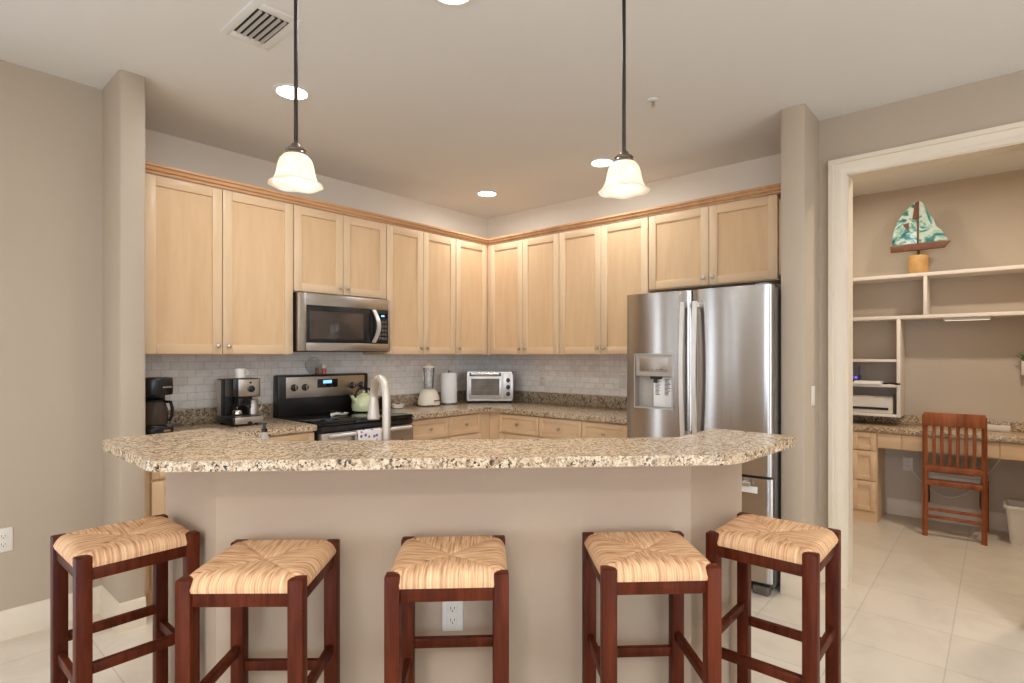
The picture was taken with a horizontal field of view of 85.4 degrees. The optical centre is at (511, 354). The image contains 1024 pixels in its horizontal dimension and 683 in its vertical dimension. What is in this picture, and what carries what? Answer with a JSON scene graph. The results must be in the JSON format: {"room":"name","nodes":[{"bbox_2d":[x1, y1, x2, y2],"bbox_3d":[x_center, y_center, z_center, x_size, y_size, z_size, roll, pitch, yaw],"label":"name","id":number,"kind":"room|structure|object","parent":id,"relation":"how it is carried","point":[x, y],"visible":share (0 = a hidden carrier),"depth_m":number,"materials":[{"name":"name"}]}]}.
{"room":"kitchen","nodes":[
{"label":"kitchen","id":0,"kind":"room"},
{"bbox_2d":[0,60,101,610],"bbox_3d":[-4.415,-0.023,0.529,0.120,2.790,6.595,0,0,41],"label":"wall","id":1,"kind":"structure","parent":0,"point":[51,125],"depth_m":2.80,"materials":[{"name":"paint"}]},
{"bbox_2d":[0,527,12,552],"bbox_3d":[-2.448,0.892,2.667,0.009,0.115,0.070,0,0,41],"label":"wall outlet","id":2,"kind":"object","parent":1,"relation":"attached to","point":[6,534],"visible":1,"depth_m":2.67,"materials":[{"name":"white plastic"}]},
{"bbox_2d":[0,533,7,539],"bbox_3d":[-2.446,0.873,2.666,0.005,0.028,0.034,0,0,41],"label":"socket","id":3,"kind":"object","parent":2,"relation":"attached to","point":[3,536],"depth_m":2.67,"materials":[{"name":"white plastic"}]},
{"bbox_2d":[0,541,7,547],"bbox_3d":[-2.446,0.911,2.666,0.005,0.028,0.034,0,0,41],"label":"socket","id":4,"kind":"object","parent":2,"relation":"attached to","point":[3,544],"depth_m":2.67,"materials":[{"name":"white plastic"}]},
{"bbox_2d":[0,585,145,641],"bbox_3d":[-2.427,1.302,2.436,0.345,0.140,1.325,0,0,41],"label":"baseboard","id":5,"kind":"structure","parent":1,"relation":"attached to","point":[33,617],"depth_m":2.76,"materials":[{"name":"white wood"}]},
{"bbox_2d":[102,69,144,602],"bbox_3d":[-2.187,-0.023,3.038,0.750,2.790,0.115,0,0,41],"label":"wall","id":6,"kind":"structure","parent":0,"point":[123,96],"depth_m":2.81,"materials":[{"name":"paint"}]},
{"bbox_2d":[145,129,486,417],"bbox_3d":[-1.383,-0.023,4.601,0.132,2.790,3.525,0,0,41],"label":"wall","id":7,"kind":"structure","parent":0,"point":[195,377],"depth_m":4.18,"materials":[{"name":"paint"}]},
{"bbox_2d":[145,173,292,354],"bbox_3d":[-1.960,-0.524,3.579,0.371,1.048,0.988,0,0,41],"label":"upper cabinet","id":8,"kind":"object","parent":7,"relation":"attached to","point":[219,262],"visible":0.88,"depth_m":3.46,"materials":[{"name":"brown wood"}]},
{"bbox_2d":[293,205,385,299],"bbox_3d":[-1.376,-0.744,4.242,0.371,0.608,0.775,0,0,41],"label":"upper cabinet","id":9,"kind":"object","parent":7,"relation":"attached to","point":[334,254],"visible":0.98,"depth_m":4.10,"materials":[{"name":"brown wood"}]},
{"bbox_2d":[293,292,389,351],"bbox_3d":[-1.341,-0.228,4.211,0.437,0.413,0.764,0,0,41],"label":"microwave","id":10,"kind":"object","parent":9,"relation":"attached to","point":[321,322],"visible":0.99,"depth_m":4.05,"materials":[{"name":"silver metal"}]},
{"bbox_2d":[363,224,455,354],"bbox_3d":[-0.870,-0.524,4.817,0.371,1.048,0.752,0,0,41],"label":"upper cabinet","id":11,"kind":"object","parent":7,"relation":"attached to","point":[420,266],"visible":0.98,"depth_m":4.70,"materials":[{"name":"brown wood"}]},
{"bbox_2d":[454,239,486,354],"bbox_3d":[-0.483,-0.524,5.257,0.371,1.048,0.417,0,0,41],"label":"upper cabinet","id":12,"kind":"object","parent":7,"relation":"attached to","point":[471,258],"visible":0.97,"depth_m":5.16,"materials":[{"name":"brown wood"}]},
{"bbox_2d":[166,463,741,682],"bbox_3d":[-0.217,0.855,2.042,2.244,1.035,0.420,0,0,-1],"label":"wall","id":13,"kind":"structure","parent":0,"point":[542,514],"depth_m":1.88,"materials":[{"name":"paint"}]},
{"bbox_2d":[103,428,794,471],"bbox_3d":[-0.204,0.321,1.940,2.511,0.032,0.712,0,0,0],"label":"bar","id":14,"kind":"object","parent":13,"relation":"on","point":[209,449],"visible":1,"depth_m":1.73,"materials":[{"name":"beige stone"}]},
{"bbox_2d":[442,601,462,630],"bbox_3d":[-0.200,0.872,1.865,0.070,0.115,0.009,0,0,-3],"label":"wall outlet","id":15,"kind":"object","parent":13,"relation":"attached to","point":[452,611],"visible":0.88,"depth_m":1.86,"materials":[{"name":"white plastic"}]},
{"bbox_2d":[448,604,457,612],"bbox_3d":[-0.200,0.853,1.863,0.034,0.028,0.005,0,0,-4],"label":"socket","id":16,"kind":"object","parent":15,"relation":"attached to","point":[452,608],"depth_m":1.86,"materials":[{"name":"white plastic"}]},
{"bbox_2d":[448,616,457,623],"bbox_3d":[-0.200,0.891,1.863,0.034,0.028,0.005,0,0,-4],"label":"socket","id":17,"kind":"object","parent":15,"relation":"attached to","point":[451,619],"depth_m":1.86,"materials":[{"name":"white plastic"}]},
{"bbox_2d":[0,0,1023,218],"bbox_3d":[0.721,-1.468,-0.658,10.240,0.100,11.840,0,0,41],"label":"ceiling","id":18,"kind":"structure","parent":0,"point":[426,101],"depth_m":2.77,"materials":[{"name":"paint"}]},
{"bbox_2d":[220,0,302,50],"bbox_3d":[-1.083,-1.413,2.393,0.330,0.011,0.210,0,0,41],"label":"ceiling vent","id":19,"kind":"object","parent":18,"relation":"in","point":[258,24],"visible":0.88,"depth_m":2.38,"materials":[{"name":"metal"}]},
{"bbox_2d":[272,83,310,100],"bbox_3d":[-1.187,-1.415,2.992,0.196,0.007,0.196,0,0,41],"label":"recessed light","id":20,"kind":"object","parent":18,"relation":"in","point":[283,90],"visible":0.94,"depth_m":2.98,"materials":[{"name":"paint"}]},
{"bbox_2d":[277,86,306,98],"bbox_3d":[-1.187,-1.415,2.992,0.154,0.004,0.154,0,0,41],"label":"diffuser","id":21,"kind":"object","parent":20,"relation":"attached to","point":[286,92],"depth_m":2.99,"materials":[{"name":"beige plastic"}]},
{"bbox_2d":[268,0,322,193],"bbox_3d":[-0.716,-0.988,1.837,0.171,0.860,0.177,0,0,41],"label":"pendant lamp","id":22,"kind":"object","parent":18,"relation":"hanging from","point":[295,172],"visible":1,"depth_m":1.83,"materials":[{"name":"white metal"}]},
{"bbox_2d":[434,0,473,6],"bbox_3d":[-0.233,-1.415,2.157,0.196,0.007,0.196,0,0,41],"label":"recessed light","id":23,"kind":"object","parent":18,"relation":"in","point":[450,3],"visible":1,"depth_m":2.22,"materials":[{"name":"beige"}]},
{"bbox_2d":[440,0,466,3],"bbox_3d":[-0.233,-1.415,2.157,0.154,0.004,0.154,0,0,41],"label":"diffuser","id":24,"kind":"object","parent":23,"relation":"attached to","point":[441,1],"depth_m":2.22,"materials":[{"name":"beige"}]},
{"bbox_2d":[476,190,497,196],"bbox_3d":[-0.220,-1.415,4.874,0.196,0.007,0.196,0,0,41],"label":"recessed light","id":25,"kind":"object","parent":18,"relation":"in","point":[484,193],"visible":1,"depth_m":4.86,"materials":[{"name":"beige"}]},
{"bbox_2d":[478,192,495,196],"bbox_3d":[-0.220,-1.415,4.874,0.154,0.004,0.154,0,0,41],"label":"diffuser","id":26,"kind":"object","parent":25,"relation":"attached to","point":[483,194],"depth_m":4.89,"materials":[{"name":"beige plastic"}]},
{"bbox_2d":[589,158,614,167],"bbox_3d":[0.664,-1.415,4.089,0.196,0.007,0.196,0,0,41],"label":"recessed light","id":27,"kind":"object","parent":18,"relation":"in","point":[599,162],"visible":0.91,"depth_m":4.07,"materials":[{"name":"beige"}]},
{"bbox_2d":[591,160,612,166],"bbox_3d":[0.664,-1.415,4.089,0.154,0.004,0.154,0,0,41],"label":"diffuser","id":28,"kind":"object","parent":27,"relation":"attached to","point":[594,163],"depth_m":4.09,"materials":[{"name":"beige"}]},
{"bbox_2d":[598,0,649,198],"bbox_3d":[0.385,-0.988,1.907,0.171,0.860,0.177,0,0,41],"label":"pendant lamp","id":29,"kind":"object","parent":18,"relation":"hanging from","point":[624,180],"visible":1,"depth_m":1.90,"materials":[{"name":"beige glass"}]},
{"bbox_2d":[647,97,658,107],"bbox_3d":[0.784,-1.399,3.086,0.064,0.039,0.064,0,0,41],"label":"sprinkler","id":30,"kind":"object","parent":18,"relation":"attached to","point":[653,100],"visible":1,"depth_m":3.08,"materials":[{"name":"paint"}]},
{"bbox_2d":[0,513,1023,682],"bbox_3d":[0.721,1.422,-0.658,10.240,0.100,11.840,0,0,41],"label":"floor","id":31,"kind":"structure","parent":0,"point":[944,605],"depth_m":2.85,"materials":[{"name":"tile"}]},
{"bbox_2d":[50,514,199,682],"bbox_3d":[-1.282,0.979,1.841,0.335,0.785,0.335,0,0,40],"label":"bar stool","id":32,"kind":"object","parent":31,"relation":"on","point":[88,555],"visible":0.99,"depth_m":1.80,"materials":[{"name":"brown wood"}]},
{"bbox_2d":[145,431,313,605],"bbox_3d":[-1.846,0.936,3.479,0.649,0.872,0.988,0,0,41],"label":"base cabinet","id":33,"kind":"object","parent":31,"relation":"on","point":[155,482],"visible":0.11,"depth_m":2.97,"materials":[{"name":"brown wood"}]},
{"bbox_2d":[173,418,316,436],"bbox_3d":[-1.853,0.479,3.484,0.658,0.042,0.990,0,0,41],"label":"countertop","id":34,"kind":"structure","parent":33,"relation":"on","point":[275,426],"depth_m":3.54,"materials":[{"name":"beige stone"}]},
{"bbox_2d":[145,377,173,434],"bbox_3d":[-2.096,0.295,3.237,0.244,0.325,0.180,0,0,41],"label":"coffee maker","id":35,"kind":"object","parent":34,"relation":"on","point":[156,388],"visible":0.73,"depth_m":3.17,"materials":[{"name":"black plastic"}]},
{"bbox_2d":[168,403,271,425],"bbox_3d":[-1.851,0.407,3.482,0.642,0.102,0.990,0,0,41],"label":"granite upstand","id":36,"kind":"object","parent":34,"relation":"on","point":[197,415],"visible":0.3,"depth_m":3.68,"materials":[{"name":"beige stone"}]},
{"bbox_2d":[217,378,262,426],"bbox_3d":[-1.770,0.305,3.635,0.337,0.305,0.193,0,0,41],"label":"espresso machine","id":37,"kind":"object","parent":34,"relation":"on","point":[232,393],"visible":0.96,"depth_m":3.59,"materials":[{"name":"black plastic"}]},
{"bbox_2d":[232,406,241,415],"bbox_3d":[-1.778,0.363,3.587,0.060,0.060,0.060,0,0,41],"label":"sugar pot","id":38,"kind":"object","parent":37,"relation":"on","point":[237,411],"visible":1,"depth_m":3.57,"materials":[{"name":"silver metal"}]},
{"bbox_2d":[234,369,248,377],"bbox_3d":[-1.768,0.121,3.621,0.084,0.062,0.068,0,0,-16],"label":"mug","id":39,"kind":"object","parent":37,"relation":"on","point":[238,373],"visible":0.94,"depth_m":3.59,"materials":[{"name":"ceramic"}]},
{"bbox_2d":[228,414,258,416],"bbox_3d":[-1.751,0.396,3.623,0.113,0.004,0.160,0,0,41],"label":"drip tray","id":40,"kind":"object","parent":37,"relation":"on","point":[229,415],"depth_m":3.60,"materials":[{"name":"grey metal"}]},
{"bbox_2d":[247,399,261,414],"bbox_3d":[-1.701,0.344,3.660,0.083,0.098,0.067,0,0,-15],"label":"milk jug","id":41,"kind":"object","parent":37,"relation":"on","point":[254,410],"visible":0.94,"depth_m":3.63,"materials":[{"name":"metal"}]},
{"bbox_2d":[175,539,339,682],"bbox_3d":[-0.721,0.979,1.624,0.335,0.785,0.335,0,0,-1],"label":"bar stool","id":42,"kind":"object","parent":31,"relation":"on","point":[248,573],"visible":1,"depth_m":1.52,"materials":[{"name":"brown wood"}]},
{"bbox_2d":[273,373,412,440],"bbox_3d":[-1.233,0.761,4.119,0.724,1.222,0.764,0,0,41],"label":"range","id":43,"kind":"object","parent":31,"relation":"on","point":[304,398],"visible":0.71,"depth_m":4.11,"materials":[{"name":"black metal"}]},
{"bbox_2d":[322,364,325,373],"bbox_3d":[-1.459,0.113,4.305,0.034,0.074,0.035,0,0,41],"label":"spice shaker","id":44,"kind":"object","parent":43,"relation":"on","point":[324,365],"visible":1,"depth_m":4.29,"materials":[{"name":"red plastic"}]},
{"bbox_2d":[330,412,347,416],"bbox_3d":[-1.278,0.434,4.089,0.104,0.026,0.178,0,0,13],"label":"spoon rest","id":45,"kind":"object","parent":43,"relation":"on","point":[336,413],"visible":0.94,"depth_m":4.07,"materials":[{"name":"ceramic"}]},
{"bbox_2d":[277,410,412,426],"bbox_3d":[-1.233,0.463,4.118,0.612,0.029,0.764,0,0,41],"label":"cooktop","id":46,"kind":"object","parent":43,"relation":"in","point":[321,418],"depth_m":3.97,"materials":[{"name":"black glass"}]},
{"bbox_2d":[350,387,369,411],"bbox_3d":[-1.184,0.352,4.410,0.205,0.192,0.194,0,0,-16],"label":"kettle","id":47,"kind":"object","parent":43,"relation":"on","point":[360,402],"visible":0.8,"depth_m":4.33,"materials":[{"name":"green ceramic"}]},
{"bbox_2d":[355,428,381,439],"bbox_3d":[-0.997,0.674,3.854,0.046,0.316,0.191,0,0,41],"label":"dish towel","id":48,"kind":"object","parent":43,"relation":"hanging from","point":[375,433],"visible":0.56,"depth_m":3.84,"materials":[{"name":"fabric"}]},
{"bbox_2d":[384,535,508,682],"bbox_3d":[-0.183,0.979,1.657,0.335,0.785,0.335,0,0,-3],"label":"bar stool","id":49,"kind":"object","parent":31,"relation":"on","point":[446,568],"visible":1,"depth_m":1.50,"materials":[{"name":"brown wood"}]},
{"bbox_2d":[412,412,488,439],"bbox_3d":[-0.707,0.936,4.774,0.649,0.872,0.902,0,0,41],"label":"base cabinet","id":50,"kind":"object","parent":31,"relation":"on","point":[476,425],"visible":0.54,"depth_m":4.59,"materials":[{"name":"brown wood"}]},
{"bbox_2d":[381,401,626,423],"bbox_3d":[0.036,0.479,4.530,2.113,0.042,1.513,0,0,41],"label":"countertop","id":51,"kind":"structure","parent":50,"relation":"on","point":[575,412],"depth_m":4.64,"materials":[{"name":"beige stone"}]},
{"bbox_2d":[379,397,381,409],"bbox_3d":[-1.073,0.397,4.645,0.084,0.122,0.084,0,0,41],"label":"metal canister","id":52,"kind":"object","parent":51,"relation":"on","point":[380,398],"visible":0.26,"depth_m":4.61,"materials":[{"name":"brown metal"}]},
{"bbox_2d":[391,403,404,408],"bbox_3d":[-0.976,0.434,4.739,0.119,0.048,0.120,0,0,41],"label":"ceramic dish","id":53,"kind":"object","parent":51,"relation":"on","point":[393,405],"visible":1,"depth_m":4.70,"materials":[{"name":"ceramic"}]},
{"bbox_2d":[417,364,440,405],"bbox_3d":[-0.747,0.266,4.984,0.200,0.372,0.200,0,0,24],"label":"blender","id":54,"kind":"object","parent":51,"relation":"on","point":[427,397],"visible":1,"depth_m":4.93,"materials":[{"name":"plastic"}]},
{"bbox_2d":[423,368,434,388],"bbox_3d":[-0.747,0.210,4.984,0.108,0.195,0.108,0,0,24],"label":"jar","id":55,"kind":"object","parent":54,"relation":"on","point":[433,372],"depth_m":4.97,"materials":[{"name":"clear glass"}]},
{"bbox_2d":[440,370,456,404],"bbox_3d":[-0.589,0.302,5.172,0.156,0.312,0.156,0,0,41],"label":"paper towel roll","id":56,"kind":"object","parent":51,"relation":"on","point":[448,379],"visible":0.98,"depth_m":5.11,"materials":[{"name":"white paper"}]},
{"bbox_2d":[465,371,513,402],"bbox_3d":[-0.213,0.309,5.346,0.462,0.298,0.294,0,0,-1],"label":"toaster oven","id":57,"kind":"object","parent":51,"relation":"on","point":[479,385],"visible":1,"depth_m":5.24,"materials":[{"name":"metal"}]},
{"bbox_2d":[377,391,626,408],"bbox_3d":[0.037,0.407,4.522,2.102,0.102,1.502,0,0,41],"label":"granite upstand","id":58,"kind":"object","parent":51,"relation":"on","point":[619,402],"visible":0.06,"depth_m":5.02,"materials":[{"name":"beige stone"}]},
{"bbox_2d":[489,412,626,438],"bbox_3d":[0.547,0.936,4.639,1.509,0.872,0.649,0,0,41],"label":"base cabinet","id":59,"kind":"object","parent":31,"relation":"on","point":[501,425],"visible":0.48,"depth_m":4.49,"materials":[{"name":"brown wood"}]},
{"bbox_2d":[582,531,721,682],"bbox_3d":[0.410,0.979,1.703,0.335,0.785,0.335,0,0,-3],"label":"bar stool","id":60,"kind":"object","parent":31,"relation":"on","point":[623,563],"visible":1,"depth_m":1.59,"materials":[{"name":"brown wood"}]},
{"bbox_2d":[627,282,780,595],"bbox_3d":[1.367,0.477,3.727,0.932,1.790,0.905,0,0,41],"label":"refrigerator","id":61,"kind":"object","parent":31,"relation":"on","point":[698,360],"visible":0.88,"depth_m":3.34,"materials":[{"name":"metal"}]},
{"bbox_2d":[706,512,840,682],"bbox_3d":[0.882,0.979,1.868,0.335,0.785,0.335,0,0,41],"label":"bar stool","id":62,"kind":"object","parent":31,"relation":"on","point":[803,550],"visible":0.99,"depth_m":1.82,"materials":[{"name":"brown wood"}]},
{"bbox_2d":[853,415,1023,522],"bbox_3d":[3.614,0.942,4.200,2.015,0.860,0.435,0,0,41],"label":"desk","id":63,"kind":"object","parent":31,"relation":"on","point":[872,435],"visible":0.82,"depth_m":4.51,"materials":[{"name":"brown wood"}]},
{"bbox_2d":[853,265,1023,417],"bbox_3d":[3.667,-0.071,4.248,2.030,1.166,0.298,0,0,41],"label":"shelf unit","id":64,"kind":"object","parent":63,"relation":"on","point":[926,277],"visible":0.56,"depth_m":4.51,"materials":[{"name":"white wood"}]},
{"bbox_2d":[853,366,860,380],"bbox_3d":[2.970,0.170,4.849,0.120,0.150,0.162,0,0,41],"label":"router","id":65,"kind":"object","parent":64,"relation":"on","point":[855,377],"visible":0.38,"depth_m":4.77,"materials":[{"name":"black plastic"}]},
{"bbox_2d":[853,380,883,383],"bbox_3d":[3.026,0.233,4.708,0.210,0.024,0.160,0,0,41],"label":"paper stack","id":66,"kind":"object","parent":64,"relation":"on","point":[856,381],"visible":0.88,"depth_m":4.66,"materials":[{"name":"white paper"}]},
{"bbox_2d":[853,394,896,413],"bbox_3d":[3.088,0.418,4.760,0.355,0.142,0.238,0,0,41],"label":"printer","id":67,"kind":"object","parent":64,"relation":"on","point":[868,403],"visible":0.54,"depth_m":4.66,"materials":[{"name":"white plastic"}]},
{"bbox_2d":[890,201,950,273],"bbox_3d":[3.287,-0.950,4.471,0.395,0.590,0.129,0,0,41],"label":"ornament","id":68,"kind":"object","parent":64,"relation":"on","point":[916,225],"visible":0.92,"depth_m":4.47,"materials":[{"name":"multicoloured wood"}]},
{"bbox_2d":[943,316,990,320],"bbox_3d":[3.505,-0.278,4.273,0.285,0.023,0.060,0,0,41],"label":"strip light","id":69,"kind":"object","parent":64,"relation":"attached to","point":[976,317],"depth_m":4.25,"materials":[{"name":"white plastic"}]},
{"bbox_2d":[906,459,1000,497],"bbox_3d":[3.558,0.945,4.466,0.638,0.414,0.081,0,0,43],"label":"power cord","id":70,"kind":"object","parent":63,"relation":"hanging from","point":[907,466],"visible":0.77,"depth_m":4.44,"materials":[{"name":"white plastic"}]},
{"bbox_2d":[987,424,1010,431],"bbox_3d":[3.736,0.564,4.266,0.150,0.045,0.055,0,0,41],"label":"box","id":71,"kind":"object","parent":63,"relation":"on","point":[1002,428],"visible":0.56,"depth_m":4.25,"materials":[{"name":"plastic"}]},
{"bbox_2d":[922,412,988,545],"bbox_3d":[3.395,0.904,4.252,0.406,0.940,0.446,0,0,40],"label":"chair","id":72,"kind":"object","parent":31,"relation":"on","point":[962,478],"visible":1,"depth_m":4.11,"materials":[{"name":"brown wood"}]},
{"bbox_2d":[1003,499,1023,546],"bbox_3d":[3.722,1.230,4.015,0.244,0.285,0.244,0,0,41],"label":"waste bin","id":73,"kind":"object","parent":31,"relation":"on","point":[1014,509],"visible":1,"depth_m":3.98,"materials":[{"name":"white plastic"}]},
{"bbox_3d":[-0.221,0.936,2.240,1.517,0.871,1.375,0,0,41],"label":"cabinet","id":74,"kind":"object","parent":31,"relation":"on","visible":0},
{"bbox_3d":[-0.221,0.479,2.253,1.540,0.042,1.396,0,0,41],"label":"countertop","id":75,"kind":"structure","parent":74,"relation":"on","visible":0},
{"bbox_2d":[258,422,269,439],"bbox_3d":[-0.932,0.355,2.087,0.044,0.206,0.044,0,0,-4],"label":"soap dispenser","id":76,"kind":"object","parent":75,"relation":"on","point":[264,430],"visible":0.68,"depth_m":2.08,"materials":[{"name":"beige"}]},
{"bbox_2d":[259,432,269,439],"bbox_3d":[-0.932,0.372,2.087,0.044,0.172,0.044,0,0,-4],"label":"bottle","id":77,"kind":"object","parent":76,"relation":"attached to","point":[264,435],"depth_m":2.08,"materials":[{"name":"beige"}]},
{"bbox_2d":[367,375,390,439],"bbox_3d":[-0.487,0.267,2.078,0.091,0.383,0.253,0,0,-43],"label":"faucet","id":78,"kind":"object","parent":75,"relation":"on","point":[373,407],"visible":0.7,"depth_m":2.04,"materials":[{"name":"metal"}]},
{"bbox_2d":[487,154,780,396],"bbox_3d":[0.930,-0.023,4.826,3.068,2.790,0.132,0,0,41],"label":"wall","id":79,"kind":"structure","parent":0,"point":[764,171],"depth_m":4.91,"materials":[{"name":"paint"}]},
{"bbox_2d":[487,233,559,354],"bbox_3d":[0.063,-0.524,5.266,1.178,1.048,0.371,0,0,41],"label":"upper cabinet","id":80,"kind":"object","parent":79,"relation":"attached to","point":[523,275],"visible":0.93,"depth_m":5.02,"materials":[{"name":"brown wood"}]},
{"bbox_2d":[145,161,780,244],"bbox_3d":[-0.176,-1.075,3.315,2.729,0.053,2.948,0,0,41],"label":"crown molding","id":81,"kind":"structure","parent":80,"relation":"on","point":[153,168],"depth_m":4.01,"materials":[{"name":"brown wood"}]},
{"bbox_2d":[540,374,545,385],"bbox_3d":[0.293,0.237,5.292,0.070,0.115,0.009,0,0,41],"label":"wall outlet","id":82,"kind":"object","parent":79,"relation":"attached to","point":[542,376],"visible":1,"depth_m":5.29,"materials":[{"name":"white plastic"}]},
{"bbox_2d":[559,217,656,354],"bbox_3d":[0.821,-0.524,4.599,0.837,1.048,0.371,0,0,41],"label":"upper cabinet","id":83,"kind":"object","parent":79,"relation":"attached to","point":[599,266],"visible":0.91,"depth_m":4.49,"materials":[{"name":"brown wood"}]},
{"bbox_2d":[619,375,625,388],"bbox_3d":[0.940,0.232,4.722,0.070,0.115,0.010,0,0,41],"label":"light switch","id":84,"kind":"object","parent":79,"relation":"attached to","point":[622,378],"visible":1,"depth_m":4.72,"materials":[{"name":"white plastic"}]},
{"bbox_2d":[649,194,780,291],"bbox_3d":[1.528,-0.768,3.977,1.043,0.560,0.371,0,0,41],"label":"upper cabinet","id":85,"kind":"object","parent":79,"relation":"attached to","point":[738,243],"visible":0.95,"depth_m":3.86,"materials":[{"name":"brown wood"}]},
{"bbox_2d":[781,104,818,525],"bbox_3d":[1.887,-0.023,3.492,0.132,2.790,0.870,0,0,41],"label":"wall","id":86,"kind":"structure","parent":0,"point":[799,125],"depth_m":3.17,"materials":[{"name":"paint"}]},
{"bbox_2d":[780,567,824,598],"bbox_3d":[1.728,1.302,3.256,0.360,0.140,0.141,0,0,-40],"label":"baseboard","id":87,"kind":"structure","parent":86,"relation":"attached to","point":[790,584],"depth_m":3.16,"materials":[{"name":"white wood"}]},
{"bbox_2d":[811,386,814,405],"bbox_3d":[1.763,0.241,3.243,0.010,0.115,0.070,0,0,41],"label":"light switch","id":88,"kind":"object","parent":86,"relation":"attached to","point":[812,387],"visible":1,"depth_m":3.23,"materials":[{"name":"white plastic"}]},
{"bbox_2d":[819,70,1023,527],"bbox_3d":[4.453,-0.023,1.161,6.800,2.790,0.120,0,0,41],"label":"wall","id":89,"kind":"structure","parent":0,"point":[999,100],"depth_m":3.13,"materials":[{"name":"paint"}]},
{"bbox_2d":[828,121,1023,588],"bbox_3d":[2.296,0.109,3.042,0.963,2.526,0.155,0,0,41],"label":"trim","id":90,"kind":"structure","parent":89,"relation":"attached to","point":[842,172],"depth_m":3.27,"materials":[{"name":"white wood"}]},
{"bbox_2d":[853,169,1023,512],"bbox_3d":[3.810,-0.023,4.404,2.290,2.790,0.120,0,0,41],"label":"wall","id":91,"kind":"structure","parent":0,"point":[973,367],"depth_m":4.53,"materials":[{"name":"paint"}]},
{"bbox_2d":[903,457,912,470],"bbox_3d":[3.364,0.928,4.711,0.070,0.115,0.009,0,0,41],"label":"wall outlet","id":92,"kind":"object","parent":91,"relation":"attached to","point":[906,460],"visible":1,"depth_m":4.71,"materials":[{"name":"white plastic"}]},
{"bbox_2d":[887,497,1008,531],"bbox_3d":[3.893,1.302,4.241,1.710,0.140,0.015,0,0,41],"label":"baseboard","id":93,"kind":"structure","parent":91,"relation":"attached to","point":[903,507],"depth_m":4.55,"materials":[{"name":"white wood"}]},
{"bbox_2d":[1016,352,1023,374],"bbox_3d":[3.906,0.057,4.187,0.152,0.190,0.078,0,0,41],"label":"wall planter","id":94,"kind":"object","parent":91,"relation":"attached to","point":[1022,354],"visible":1,"depth_m":4.19,"materials":[{"name":"white plastic"}]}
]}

